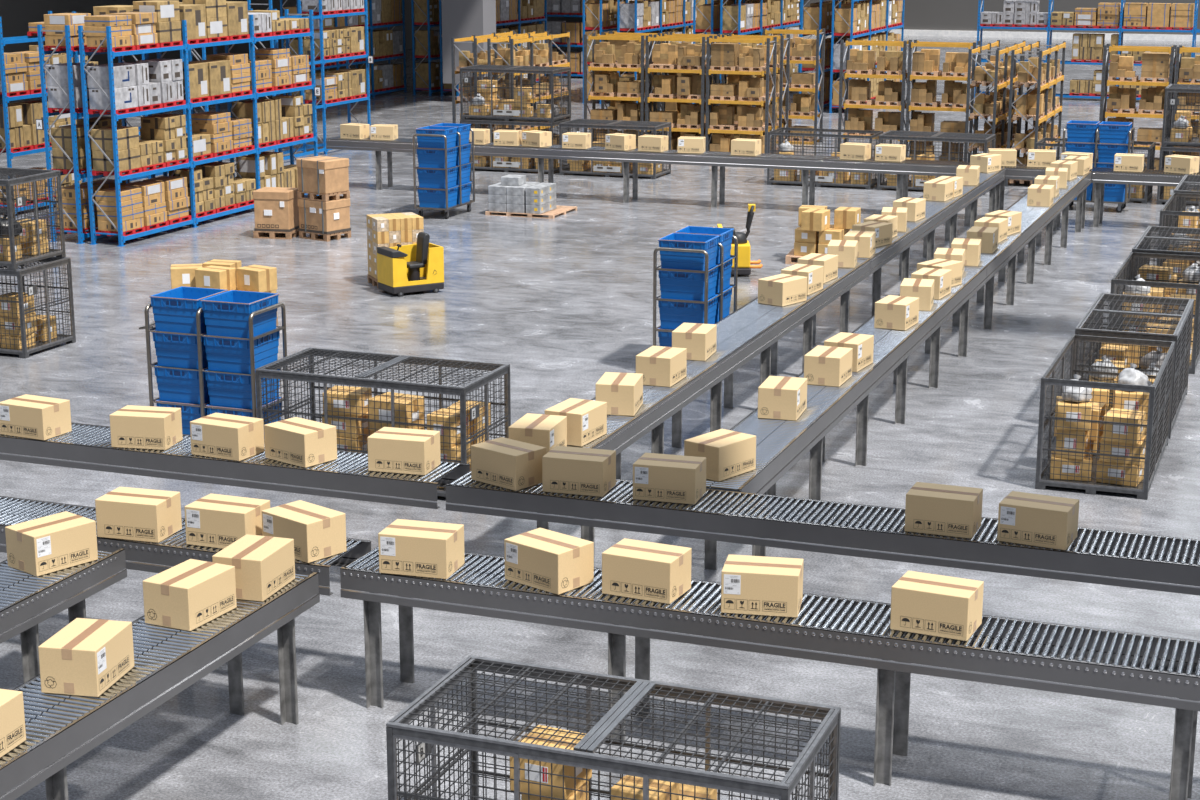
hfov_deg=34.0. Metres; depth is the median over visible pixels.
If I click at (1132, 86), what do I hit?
carton
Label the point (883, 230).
box
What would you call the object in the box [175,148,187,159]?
carton
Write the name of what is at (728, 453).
box
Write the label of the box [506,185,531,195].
carton
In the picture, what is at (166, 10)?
carton
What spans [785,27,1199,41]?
baseboard
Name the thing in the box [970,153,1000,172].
box
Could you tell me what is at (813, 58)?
wooden pallet
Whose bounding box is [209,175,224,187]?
carton
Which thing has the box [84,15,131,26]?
carton
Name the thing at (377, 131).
box
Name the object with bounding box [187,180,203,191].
carton
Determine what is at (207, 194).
carton
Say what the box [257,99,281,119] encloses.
carton
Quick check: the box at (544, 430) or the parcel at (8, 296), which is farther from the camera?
the parcel at (8, 296)
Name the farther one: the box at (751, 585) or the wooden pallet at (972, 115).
the wooden pallet at (972, 115)
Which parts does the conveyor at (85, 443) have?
rail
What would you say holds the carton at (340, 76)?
on the carton at (340, 85)
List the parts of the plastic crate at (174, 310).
handle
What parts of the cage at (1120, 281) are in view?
corner post, panel, panel, rail, panel, corner post, panel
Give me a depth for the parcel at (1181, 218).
32.32 m
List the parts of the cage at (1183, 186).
panel, panel, lid, rail, panel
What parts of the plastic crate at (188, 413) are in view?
handle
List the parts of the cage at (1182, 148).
corner post, panel, lid, rail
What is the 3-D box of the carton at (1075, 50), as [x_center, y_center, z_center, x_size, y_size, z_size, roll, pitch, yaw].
[15.282,-11.138,62.887,0.227,0.400,0.522,5,15,20]
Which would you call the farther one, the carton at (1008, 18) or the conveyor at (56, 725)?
the carton at (1008, 18)
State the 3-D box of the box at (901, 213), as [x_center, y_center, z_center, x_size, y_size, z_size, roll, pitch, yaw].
[4.413,-2.708,29.401,0.367,0.293,0.513,2,14,10]
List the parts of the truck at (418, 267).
seat post, seat, backrest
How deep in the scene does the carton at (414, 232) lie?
30.48 m
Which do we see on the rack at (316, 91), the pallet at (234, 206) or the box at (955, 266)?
the pallet at (234, 206)
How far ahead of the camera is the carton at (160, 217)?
35.41 m
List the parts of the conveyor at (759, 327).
leg, leg, leg, leg, rail, leg, leg, leg, rail, leg, leg, leg, leg, leg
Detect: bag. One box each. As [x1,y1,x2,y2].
[0,213,21,236]
[472,93,484,105]
[554,105,559,115]
[779,139,793,151]
[1062,374,1091,402]
[1090,355,1117,379]
[1118,363,1147,385]
[1125,274,1150,295]
[1139,348,1165,368]
[1142,363,1159,375]
[1173,115,1188,128]
[1182,263,1199,281]
[1188,206,1199,221]
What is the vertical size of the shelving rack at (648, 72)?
2.945 m
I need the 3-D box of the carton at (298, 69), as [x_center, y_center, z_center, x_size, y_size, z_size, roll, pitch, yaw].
[-6.317,-6.758,40.016,0.523,0.174,0.663,5,15,20]
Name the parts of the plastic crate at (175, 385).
handle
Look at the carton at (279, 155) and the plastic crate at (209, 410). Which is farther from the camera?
the carton at (279, 155)
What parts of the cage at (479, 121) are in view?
latch plate, lid, rail, panel, panel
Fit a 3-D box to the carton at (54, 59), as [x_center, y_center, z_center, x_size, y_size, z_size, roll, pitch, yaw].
[-11.008,-6.746,38.976,0.522,0.200,0.343,5,15,20]
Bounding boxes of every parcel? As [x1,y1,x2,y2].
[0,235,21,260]
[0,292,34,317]
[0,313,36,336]
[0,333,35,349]
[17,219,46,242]
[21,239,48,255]
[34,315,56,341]
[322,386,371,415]
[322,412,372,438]
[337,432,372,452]
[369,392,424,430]
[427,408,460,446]
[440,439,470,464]
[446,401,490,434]
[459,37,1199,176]
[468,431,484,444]
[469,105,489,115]
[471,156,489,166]
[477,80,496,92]
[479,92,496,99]
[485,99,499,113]
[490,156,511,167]
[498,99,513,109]
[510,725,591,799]
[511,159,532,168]
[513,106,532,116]
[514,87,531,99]
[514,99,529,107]
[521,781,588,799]
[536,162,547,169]
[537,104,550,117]
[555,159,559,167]
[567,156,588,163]
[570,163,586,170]
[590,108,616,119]
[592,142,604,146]
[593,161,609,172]
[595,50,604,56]
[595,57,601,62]
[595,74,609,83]
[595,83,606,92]
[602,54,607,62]
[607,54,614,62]
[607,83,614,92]
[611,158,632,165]
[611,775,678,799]
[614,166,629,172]
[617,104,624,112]
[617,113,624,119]
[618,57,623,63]
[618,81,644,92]
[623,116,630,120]
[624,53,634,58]
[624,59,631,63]
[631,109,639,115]
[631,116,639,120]
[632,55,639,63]
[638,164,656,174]
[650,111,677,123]
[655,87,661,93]
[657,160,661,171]
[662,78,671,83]
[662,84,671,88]
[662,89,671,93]
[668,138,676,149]
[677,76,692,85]
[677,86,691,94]
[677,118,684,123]
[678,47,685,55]
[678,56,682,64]
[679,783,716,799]
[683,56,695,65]
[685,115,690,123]
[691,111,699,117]
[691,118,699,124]
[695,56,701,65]
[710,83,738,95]
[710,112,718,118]
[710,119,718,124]
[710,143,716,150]
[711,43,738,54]
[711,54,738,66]
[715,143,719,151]
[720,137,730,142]
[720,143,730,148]
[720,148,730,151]
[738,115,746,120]
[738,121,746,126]
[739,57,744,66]
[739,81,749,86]
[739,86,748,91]
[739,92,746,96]
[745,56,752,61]
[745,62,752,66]
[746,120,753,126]
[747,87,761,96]
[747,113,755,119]
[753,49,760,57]
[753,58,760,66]
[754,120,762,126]
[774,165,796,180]
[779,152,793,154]
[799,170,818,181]
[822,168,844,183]
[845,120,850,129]
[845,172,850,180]
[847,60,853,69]
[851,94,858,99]
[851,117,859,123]
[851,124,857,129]
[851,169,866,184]
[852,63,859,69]
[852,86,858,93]
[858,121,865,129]
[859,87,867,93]
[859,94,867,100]
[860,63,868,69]
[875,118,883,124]
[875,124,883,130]
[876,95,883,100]
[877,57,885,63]
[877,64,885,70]
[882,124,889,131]
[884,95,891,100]
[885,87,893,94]
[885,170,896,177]
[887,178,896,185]
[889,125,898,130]
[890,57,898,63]
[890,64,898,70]
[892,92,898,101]
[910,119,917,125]
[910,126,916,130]
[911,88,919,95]
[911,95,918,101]
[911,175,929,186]
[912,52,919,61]
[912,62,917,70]
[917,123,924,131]
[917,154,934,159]
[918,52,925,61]
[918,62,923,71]
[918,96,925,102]
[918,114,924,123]
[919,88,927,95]
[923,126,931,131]
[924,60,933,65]
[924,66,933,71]
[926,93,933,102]
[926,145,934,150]
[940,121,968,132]
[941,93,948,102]
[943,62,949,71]
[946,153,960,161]
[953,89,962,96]
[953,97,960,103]
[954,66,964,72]
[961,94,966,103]
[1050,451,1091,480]
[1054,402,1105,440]
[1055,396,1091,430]
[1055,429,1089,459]
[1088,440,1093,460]
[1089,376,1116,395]
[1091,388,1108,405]
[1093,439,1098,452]
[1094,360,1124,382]
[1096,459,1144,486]
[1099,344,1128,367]
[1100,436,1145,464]
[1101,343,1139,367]
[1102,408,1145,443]
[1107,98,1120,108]
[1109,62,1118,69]
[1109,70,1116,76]
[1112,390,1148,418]
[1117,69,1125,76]
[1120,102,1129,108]
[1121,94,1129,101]
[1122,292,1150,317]
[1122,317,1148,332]
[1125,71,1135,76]
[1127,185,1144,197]
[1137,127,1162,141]
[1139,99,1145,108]
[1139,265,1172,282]
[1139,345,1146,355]
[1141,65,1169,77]
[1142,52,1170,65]
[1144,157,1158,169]
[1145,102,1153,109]
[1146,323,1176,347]
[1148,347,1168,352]
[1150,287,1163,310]
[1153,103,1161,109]
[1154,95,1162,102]
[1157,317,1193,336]
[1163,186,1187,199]
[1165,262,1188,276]
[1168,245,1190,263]
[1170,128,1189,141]
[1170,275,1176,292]
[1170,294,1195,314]
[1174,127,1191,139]
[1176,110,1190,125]
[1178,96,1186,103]
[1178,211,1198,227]
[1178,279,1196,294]
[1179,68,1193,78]
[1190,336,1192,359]
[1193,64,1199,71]
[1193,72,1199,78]
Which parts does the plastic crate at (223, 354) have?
handle, handle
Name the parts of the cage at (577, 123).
corner post, panel, latch plate, panel, lid, rail, panel, corner post, panel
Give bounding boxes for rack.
[0,11,208,213]
[36,9,281,243]
[78,9,320,246]
[247,0,373,159]
[280,0,407,104]
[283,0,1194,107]
[411,0,440,95]
[439,0,459,95]
[451,30,535,141]
[487,31,570,141]
[496,0,546,81]
[539,14,728,75]
[583,0,674,103]
[584,33,776,153]
[601,31,789,149]
[617,0,706,102]
[692,0,735,103]
[720,0,800,91]
[763,28,824,144]
[799,0,858,111]
[829,0,904,112]
[838,38,980,161]
[964,40,1025,161]
[974,0,1199,99]
[1005,41,1065,186]
[1097,44,1199,157]
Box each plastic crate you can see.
[149,286,227,333]
[151,330,207,368]
[153,365,209,403]
[155,399,209,434]
[200,290,278,337]
[202,331,279,373]
[205,369,280,408]
[206,397,282,438]
[415,126,457,148]
[416,147,456,168]
[417,166,457,188]
[417,185,458,207]
[430,123,470,145]
[456,144,470,165]
[456,162,470,184]
[457,182,470,203]
[657,327,674,346]
[658,233,718,270]
[658,265,717,300]
[658,294,717,328]
[674,226,733,263]
[715,257,732,292]
[715,286,732,321]
[1065,140,1098,161]
[1066,120,1099,142]
[1074,179,1095,200]
[1096,163,1118,180]
[1098,142,1130,162]
[1099,121,1132,143]
[1104,183,1124,201]
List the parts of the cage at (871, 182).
corner post, panel, latch plate, rail, panel, corner post, panel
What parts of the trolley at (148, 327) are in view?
hoop frame, shelf rod, hoop frame, shelf rod, shelf rod, hoop frame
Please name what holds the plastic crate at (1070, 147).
on the plastic crate
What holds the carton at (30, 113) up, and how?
on the carton at (35, 134)
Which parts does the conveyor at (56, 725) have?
leg, rail, leg, leg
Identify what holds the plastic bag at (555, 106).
on the cage at (506, 115)
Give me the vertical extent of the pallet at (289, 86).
0.080 m
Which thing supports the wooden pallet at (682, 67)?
on the shelving rack at (648, 72)
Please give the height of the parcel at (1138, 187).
0.321 m
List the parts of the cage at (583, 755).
corner post, panel, corner post, panel, corner post, panel, corner post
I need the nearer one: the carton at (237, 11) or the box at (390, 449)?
the box at (390, 449)
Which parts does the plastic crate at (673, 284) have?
handle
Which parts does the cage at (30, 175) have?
panel, corner post, rail, lid, panel, corner post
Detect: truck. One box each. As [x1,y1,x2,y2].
[377,232,443,296]
[717,204,762,274]
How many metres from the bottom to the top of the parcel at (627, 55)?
0.120 m
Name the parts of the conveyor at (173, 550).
rail, rail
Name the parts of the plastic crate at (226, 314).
handle, handle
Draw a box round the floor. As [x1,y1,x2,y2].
[0,33,1199,799]
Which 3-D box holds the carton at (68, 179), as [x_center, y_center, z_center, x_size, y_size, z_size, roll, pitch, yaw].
[-10.989,-4.479,39.518,0.521,0.200,0.342,5,14,20]
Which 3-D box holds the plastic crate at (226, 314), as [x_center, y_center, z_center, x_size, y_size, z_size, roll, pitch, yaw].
[-3.763,-0.898,20.559,0.578,0.376,0.618,5,15,20]
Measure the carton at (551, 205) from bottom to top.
0.165 m
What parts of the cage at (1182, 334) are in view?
corner post, panel, panel, lid, rail, panel, corner post, panel, corner post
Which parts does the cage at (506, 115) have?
corner post, panel, latch plate, panel, rail, lid, panel, corner post, panel, corner post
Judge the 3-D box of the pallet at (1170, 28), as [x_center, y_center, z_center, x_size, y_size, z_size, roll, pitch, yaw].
[18.266,-11.676,61.587,0.715,0.080,0.560,5,15,20]
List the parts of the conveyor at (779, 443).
leg, leg, leg, rail, leg, leg, leg, rail, leg, leg, leg, leg, leg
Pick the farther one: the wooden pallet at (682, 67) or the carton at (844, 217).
the wooden pallet at (682, 67)
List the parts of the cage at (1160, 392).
corner post, panel, corner post, panel, rail, panel, corner post, panel, corner post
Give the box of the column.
[441,0,495,83]
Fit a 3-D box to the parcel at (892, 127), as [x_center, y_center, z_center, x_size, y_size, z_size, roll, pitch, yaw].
[6.820,-6.301,45.482,0.170,0.150,0.200,5,15,20]
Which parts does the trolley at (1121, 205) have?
hoop frame, hoop frame, shelf rod, frame, hoop frame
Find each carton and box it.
[0,63,26,73]
[0,72,26,82]
[0,81,27,92]
[0,104,22,126]
[0,106,14,127]
[0,127,15,148]
[0,182,31,193]
[0,191,33,203]
[4,53,24,63]
[9,102,38,124]
[12,51,49,62]
[14,126,23,147]
[16,167,52,177]
[21,101,42,118]
[23,124,40,144]
[23,125,31,146]
[24,61,48,71]
[26,70,45,80]
[27,79,46,89]
[28,22,44,31]
[29,45,61,55]
[30,100,54,121]
[36,177,56,189]
[37,187,54,198]
[40,123,44,143]
[44,13,90,24]
[45,24,84,35]
[45,35,86,46]
[45,63,93,86]
[47,85,89,108]
[48,122,54,142]
[49,55,61,64]
[51,124,97,148]
[52,147,92,169]
[55,110,75,122]
[55,121,76,126]
[55,197,95,208]
[56,184,101,199]
[56,206,96,218]
[57,216,97,228]
[61,174,70,183]
[61,182,69,186]
[62,53,87,62]
[62,54,72,62]
[70,173,73,181]
[76,118,111,127]
[81,179,125,189]
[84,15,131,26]
[84,25,131,36]
[86,35,133,47]
[86,64,135,88]
[89,86,137,109]
[90,126,138,150]
[92,116,121,125]
[92,147,140,171]
[93,5,132,14]
[95,187,141,201]
[96,198,142,211]
[97,207,143,221]
[98,217,143,231]
[111,12,156,23]
[113,62,148,84]
[120,181,164,195]
[131,23,155,34]
[133,0,179,21]
[134,33,157,44]
[136,60,171,81]
[136,84,149,106]
[139,140,162,153]
[139,142,151,155]
[140,128,174,139]
[140,154,151,166]
[141,116,175,128]
[141,192,164,205]
[142,138,176,150]
[143,176,186,190]
[143,202,165,215]
[143,211,166,225]
[149,59,182,80]
[149,82,160,104]
[151,114,185,126]
[152,152,163,164]
[154,81,173,102]
[155,21,181,42]
[163,150,175,161]
[165,187,187,200]
[165,197,189,210]
[167,207,188,219]
[168,168,201,181]
[170,264,201,288]
[173,80,183,100]
[175,126,185,137]
[175,137,185,148]
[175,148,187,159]
[179,4,206,39]
[182,0,226,17]
[182,62,208,98]
[186,133,210,156]
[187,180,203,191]
[188,191,202,202]
[188,201,203,213]
[190,60,230,95]
[191,111,230,123]
[192,121,231,133]
[192,131,231,142]
[194,164,224,176]
[195,265,236,290]
[202,177,212,189]
[202,188,212,200]
[202,259,241,284]
[204,199,214,211]
[205,162,234,174]
[206,17,227,37]
[207,53,247,64]
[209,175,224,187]
[211,140,232,152]
[213,186,223,197]
[213,196,224,208]
[224,184,233,195]
[225,173,233,184]
[225,194,234,205]
[226,1,248,35]
[230,63,249,73]
[231,72,250,83]
[231,81,249,92]
[231,118,251,130]
[232,102,261,123]
[232,128,251,139]
[233,137,251,148]
[233,178,255,190]
[233,180,245,192]
[234,192,245,203]
[235,176,263,189]
[236,155,264,177]
[236,265,276,291]
[240,101,268,122]
[245,189,254,200]
[246,100,274,121]
[248,10,279,20]
[248,13,261,33]
[248,59,270,70]
[248,153,276,174]
[250,48,289,58]
[250,69,271,79]
[250,78,271,88]
[251,123,261,143]
[252,13,271,32]
[253,187,299,231]
[255,57,290,67]
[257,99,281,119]
[261,122,268,142]
[261,151,283,172]
[264,175,270,186]
[268,121,275,141]
[271,21,280,31]
[271,66,291,76]
[271,174,276,186]
[272,75,291,85]
[272,95,302,106]
[275,119,282,139]
[276,172,283,186]
[280,18,308,28]
[280,19,298,29]
[280,20,288,30]
[281,106,302,116]
[282,116,303,126]
[282,117,293,137]
[282,118,287,138]
[283,171,289,187]
[284,167,297,187]
[284,169,294,187]
[290,54,308,65]
[291,64,309,74]
[292,73,308,83]
[293,126,302,136]
[296,156,348,193]
[298,195,350,233]
[302,0,327,11]
[303,48,328,56]
[303,104,311,114]
[303,114,310,124]
[303,124,311,134]
[304,31,328,39]
[304,39,328,47]
[306,84,336,92]
[306,91,336,100]
[309,76,336,85]
[314,30,334,38]
[320,72,344,81]
[323,29,342,37]
[327,0,334,10]
[328,71,350,80]
[329,38,336,46]
[329,47,336,55]
[330,28,349,36]
[332,26,364,52]
[334,69,365,95]
[335,0,341,10]
[336,38,343,45]
[336,46,343,54]
[337,81,344,89]
[337,89,344,97]
[342,0,349,9]
[343,37,349,45]
[343,45,349,53]
[345,80,350,88]
[345,88,351,96]
[350,0,356,8]
[357,0,363,8]
[367,214,382,228]
[367,227,371,240]
[367,239,372,252]
[368,251,372,264]
[368,263,372,276]
[372,217,388,231]
[372,229,388,243]
[372,242,388,254]
[373,254,376,266]
[373,265,377,279]
[385,216,399,230]
[389,231,400,242]
[389,243,400,246]
[390,213,403,215]
[396,215,411,230]
[400,230,411,242]
[402,212,416,215]
[407,215,423,229]
[412,229,423,241]
[488,183,506,194]
[488,194,505,203]
[488,203,506,211]
[501,174,525,185]
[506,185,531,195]
[506,195,525,204]
[506,204,525,212]
[523,182,539,185]
[526,185,547,196]
[526,194,547,205]
[526,203,547,213]
[536,182,555,193]
[548,192,555,202]
[548,200,555,210]
[794,242,818,255]
[795,226,818,242]
[798,205,826,225]
[801,208,829,231]
[818,243,827,253]
[819,228,844,243]
[830,224,849,233]
[834,207,860,228]
[980,12,991,23]
[992,12,1002,23]
[1003,0,1016,12]
[1003,12,1014,23]
[1014,13,1025,24]
[1015,0,1027,12]
[1025,12,1038,24]
[1026,1,1039,12]
[1036,12,1047,24]
[1051,12,1062,18]
[1051,19,1061,24]
[1062,12,1074,18]
[1062,19,1073,24]
[1069,79,1078,92]
[1072,33,1081,46]
[1072,47,1079,59]
[1074,14,1097,19]
[1074,20,1096,25]
[1075,8,1097,13]
[1077,79,1085,92]
[1079,47,1087,59]
[1080,33,1088,46]
[1085,80,1092,92]
[1087,47,1094,59]
[1088,33,1095,46]
[1092,82,1115,93]
[1093,70,1115,81]
[1094,47,1102,59]
[1095,34,1104,46]
[1097,15,1119,20]
[1097,20,1119,25]
[1098,3,1120,8]
[1098,9,1120,14]
[1110,34,1118,45]
[1110,51,1117,59]
[1119,85,1130,87]
[1121,51,1132,53]
[1123,20,1146,26]
[1124,15,1146,20]
[1131,85,1141,88]
[1133,51,1143,54]
[1133,54,1141,60]
[1136,88,1141,94]
[1182,52,1190,55]
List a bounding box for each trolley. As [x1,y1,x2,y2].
[139,302,289,439]
[413,128,474,218]
[653,235,737,345]
[1055,126,1134,212]
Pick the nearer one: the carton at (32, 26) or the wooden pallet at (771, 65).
the carton at (32, 26)
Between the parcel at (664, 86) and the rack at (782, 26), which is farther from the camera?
the rack at (782, 26)
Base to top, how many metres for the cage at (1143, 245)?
1.168 m
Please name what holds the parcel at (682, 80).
on the parcel at (681, 90)
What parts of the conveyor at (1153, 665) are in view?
leg, leg, leg, leg, rail, rail, leg, leg, leg, leg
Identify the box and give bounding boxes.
[0,394,71,439]
[0,689,25,757]
[5,511,97,575]
[38,618,133,696]
[95,487,181,542]
[110,405,182,449]
[143,559,236,630]
[184,493,269,548]
[190,413,264,460]
[212,534,294,601]
[261,500,346,562]
[264,417,336,467]
[340,123,369,138]
[367,427,440,474]
[370,124,397,139]
[378,519,464,578]
[469,128,489,144]
[471,437,545,490]
[493,130,521,145]
[504,528,593,594]
[508,413,566,453]
[522,130,551,146]
[542,446,615,496]
[545,398,606,446]
[562,132,590,148]
[595,372,642,415]
[602,538,691,603]
[605,133,635,150]
[633,453,705,503]
[636,346,686,386]
[638,135,667,151]
[672,323,716,360]
[678,136,705,152]
[684,429,755,481]
[721,554,803,617]
[731,138,760,155]
[758,274,806,306]
[758,376,806,420]
[781,264,823,294]
[797,253,837,283]
[804,345,852,386]
[824,332,873,371]
[827,240,857,267]
[840,142,870,160]
[844,230,875,257]
[852,221,892,246]
[864,214,897,237]
[874,295,918,330]
[875,144,905,161]
[881,207,906,231]
[890,571,983,640]
[893,197,925,221]
[900,278,934,310]
[905,482,982,538]
[911,268,951,299]
[917,258,962,286]
[923,179,953,200]
[934,248,964,274]
[935,176,962,197]
[951,238,980,265]
[956,165,979,185]
[967,226,998,252]
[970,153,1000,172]
[974,217,1007,242]
[985,210,1021,235]
[988,148,1016,165]
[997,491,1078,549]
[1027,149,1055,166]
[1027,184,1053,206]
[1034,175,1059,196]
[1045,167,1067,187]
[1050,160,1077,179]
[1060,152,1092,169]
[1064,156,1089,174]
[1114,153,1143,171]
[1164,154,1199,173]
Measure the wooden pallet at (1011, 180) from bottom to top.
0.100 m
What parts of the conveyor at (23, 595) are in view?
leg, leg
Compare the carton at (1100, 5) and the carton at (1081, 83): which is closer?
the carton at (1100, 5)
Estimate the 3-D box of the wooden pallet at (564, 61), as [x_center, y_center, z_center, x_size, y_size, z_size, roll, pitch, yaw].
[-1.247,-8.376,48.628,0.520,0.100,1.050,5,15,20]
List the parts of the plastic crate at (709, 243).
handle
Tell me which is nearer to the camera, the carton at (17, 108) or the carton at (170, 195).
the carton at (170, 195)
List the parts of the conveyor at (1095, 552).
rail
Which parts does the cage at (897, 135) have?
corner post, panel, latch plate, panel, lid, rail, panel, panel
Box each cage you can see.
[0,167,65,269]
[0,256,75,358]
[255,347,510,496]
[386,655,840,799]
[460,65,570,122]
[460,118,569,173]
[559,119,670,178]
[767,127,882,189]
[877,130,995,194]
[1035,138,1155,203]
[1035,334,1174,499]
[1075,293,1193,438]
[1108,252,1199,373]
[1132,226,1199,312]
[1156,144,1199,203]
[1156,193,1199,280]
[1161,84,1199,146]
[1174,175,1199,226]
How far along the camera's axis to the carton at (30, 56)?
38.21 m
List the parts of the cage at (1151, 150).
rail, corner post, panel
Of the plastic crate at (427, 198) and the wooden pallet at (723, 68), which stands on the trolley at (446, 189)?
the plastic crate at (427, 198)
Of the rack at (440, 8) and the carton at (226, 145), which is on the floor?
the rack at (440, 8)
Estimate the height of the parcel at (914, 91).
0.150 m
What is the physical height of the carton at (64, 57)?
0.200 m
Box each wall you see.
[0,0,562,101]
[563,0,1199,34]
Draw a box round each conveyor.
[0,422,469,508]
[0,496,370,676]
[0,548,126,682]
[0,572,319,799]
[326,136,1199,226]
[340,546,1199,799]
[446,471,1199,595]
[537,259,869,554]
[704,266,986,569]
[849,168,1004,315]
[952,171,1090,329]
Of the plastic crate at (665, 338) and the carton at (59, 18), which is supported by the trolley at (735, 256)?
the plastic crate at (665, 338)
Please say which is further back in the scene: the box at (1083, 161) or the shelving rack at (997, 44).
the shelving rack at (997, 44)
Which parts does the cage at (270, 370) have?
corner post, panel, corner post, panel, lid, rail, panel, corner post, panel, corner post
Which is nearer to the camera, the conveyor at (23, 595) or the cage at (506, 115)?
the conveyor at (23, 595)
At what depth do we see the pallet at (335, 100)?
48.23 m
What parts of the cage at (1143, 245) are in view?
panel, lid, panel, rail, panel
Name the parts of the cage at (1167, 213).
corner post, panel, panel, rail, panel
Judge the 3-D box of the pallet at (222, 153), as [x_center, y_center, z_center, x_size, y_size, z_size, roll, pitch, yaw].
[-7.426,-4.729,37.501,0.560,0.080,0.715,5,15,20]
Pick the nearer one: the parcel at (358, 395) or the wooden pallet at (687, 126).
the parcel at (358, 395)
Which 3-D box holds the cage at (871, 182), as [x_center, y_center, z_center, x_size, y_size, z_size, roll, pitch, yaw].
[4.883,-5.251,42.537,2.280,1.140,1.108,5,15,20]
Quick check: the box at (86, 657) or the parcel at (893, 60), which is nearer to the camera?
the box at (86, 657)
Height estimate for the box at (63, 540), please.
0.293 m
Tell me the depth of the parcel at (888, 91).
45.24 m
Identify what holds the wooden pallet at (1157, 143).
on the shelving rack at (1175, 58)
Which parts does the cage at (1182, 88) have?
corner post, panel, lid, rail, panel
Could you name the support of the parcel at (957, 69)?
on the wooden pallet at (944, 74)
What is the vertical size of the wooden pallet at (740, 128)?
0.100 m
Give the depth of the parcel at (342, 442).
19.63 m
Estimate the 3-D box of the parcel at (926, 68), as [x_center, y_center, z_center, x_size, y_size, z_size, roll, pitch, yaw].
[7.531,-7.583,44.894,0.200,0.120,0.200,5,15,20]
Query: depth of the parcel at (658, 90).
47.21 m
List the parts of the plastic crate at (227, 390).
handle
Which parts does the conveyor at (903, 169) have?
leg, leg, leg, leg, leg, leg, leg, leg, leg, rail, rail, leg, leg, leg, leg, leg, leg, leg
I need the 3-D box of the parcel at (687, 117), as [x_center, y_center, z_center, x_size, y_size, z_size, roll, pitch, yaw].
[2.146,-6.748,47.195,0.130,0.210,0.200,5,15,20]
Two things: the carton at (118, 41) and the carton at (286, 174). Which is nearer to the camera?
the carton at (118, 41)
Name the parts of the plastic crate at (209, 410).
handle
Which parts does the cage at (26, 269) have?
panel, corner post, rail, lid, panel, corner post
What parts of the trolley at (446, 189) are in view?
hoop frame, frame, hoop frame, hoop frame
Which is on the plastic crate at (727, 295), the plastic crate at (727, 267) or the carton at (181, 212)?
the plastic crate at (727, 267)
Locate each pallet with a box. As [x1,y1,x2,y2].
[0,90,29,96]
[0,145,33,152]
[0,201,32,206]
[10,88,46,93]
[23,143,51,148]
[27,32,45,35]
[44,45,86,50]
[48,106,89,112]
[52,167,92,173]
[57,226,97,233]
[84,46,135,51]
[88,107,138,114]
[92,168,141,175]
[95,227,145,235]
[115,43,159,49]
[129,103,162,110]
[132,163,165,171]
[137,221,168,230]
[140,41,182,47]
[153,100,185,107]
[156,158,188,166]
[161,215,190,224]
[164,38,207,44]
[176,96,210,102]
[181,153,212,160]
[189,209,215,217]
[199,36,228,42]
[202,93,231,99]
[204,149,233,156]
[216,204,236,212]
[221,34,249,39]
[223,90,251,96]
[226,145,253,152]
[237,200,253,207]
[241,32,271,37]
[245,87,273,92]
[246,141,276,147]
[253,228,298,238]
[264,30,290,35]
[266,84,292,90]
[269,137,294,144]
[284,28,309,33]
[286,81,311,87]
[288,133,312,140]
[297,191,349,201]
[299,230,350,241]
[302,11,335,14]
[305,99,338,103]
[309,55,336,59]
[330,10,349,13]
[331,53,351,57]
[333,96,352,101]
[344,8,364,12]
[346,51,365,55]
[347,94,366,98]
[367,274,377,287]
[485,205,576,218]
[493,126,530,130]
[529,62,548,65]
[542,59,566,65]
[590,62,617,67]
[590,91,617,96]
[617,63,645,67]
[617,92,644,97]
[649,64,677,68]
[649,93,676,98]
[650,122,676,127]
[677,64,705,69]
[677,94,705,99]
[677,123,705,128]
[709,124,737,129]
[710,65,738,70]
[710,95,738,100]
[738,96,765,101]
[738,125,764,130]
[739,66,765,71]
[763,120,778,126]
[764,63,779,67]
[785,249,802,263]
[790,111,817,115]
[790,137,813,141]
[791,56,815,60]
[791,83,818,88]
[844,129,874,134]
[845,99,875,104]
[846,69,876,74]
[875,101,900,105]
[876,70,906,74]
[910,101,940,106]
[911,70,941,75]
[941,102,969,107]
[942,71,971,76]
[969,143,1000,150]
[970,110,1002,118]
[972,78,1003,85]
[980,24,1001,26]
[1002,24,1024,26]
[1009,179,1031,183]
[1011,146,1030,152]
[1013,112,1044,120]
[1014,80,1045,87]
[1025,25,1047,27]
[1050,25,1072,27]
[1069,93,1091,95]
[1071,59,1093,62]
[1073,25,1096,27]
[1094,60,1110,62]
[1096,26,1119,28]
[1106,107,1136,113]
[1108,75,1138,81]
[1122,26,1145,28]
[1136,141,1161,145]
[1138,109,1163,114]
[1140,77,1168,82]
[1146,26,1169,29]
[1169,27,1192,29]
[1178,78,1199,82]
[1191,111,1199,115]
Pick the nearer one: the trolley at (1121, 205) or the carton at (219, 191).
the carton at (219, 191)
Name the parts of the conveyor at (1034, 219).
leg, leg, leg, leg, leg, rail, leg, leg, rail, leg, leg, leg, leg, leg, leg, leg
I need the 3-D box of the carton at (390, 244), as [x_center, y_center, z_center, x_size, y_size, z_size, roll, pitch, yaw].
[-3.231,-2.371,30.529,0.186,0.188,0.302,-6,15,-22]
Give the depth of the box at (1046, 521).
14.43 m
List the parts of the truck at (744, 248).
motor, stabiliser arm, stabiliser arm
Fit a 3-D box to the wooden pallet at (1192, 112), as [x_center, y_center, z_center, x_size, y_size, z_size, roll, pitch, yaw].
[13.035,-6.345,43.226,0.600,0.100,0.520,5,15,20]
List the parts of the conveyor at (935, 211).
leg, leg, leg, leg, leg, rail, leg, leg, leg, leg, leg, leg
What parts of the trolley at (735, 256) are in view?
hoop frame, hoop frame, shelf rod, shelf rod, hoop frame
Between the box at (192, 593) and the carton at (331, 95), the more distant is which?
the carton at (331, 95)
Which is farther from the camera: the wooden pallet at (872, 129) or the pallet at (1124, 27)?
the pallet at (1124, 27)
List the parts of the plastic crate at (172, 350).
handle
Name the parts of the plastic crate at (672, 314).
handle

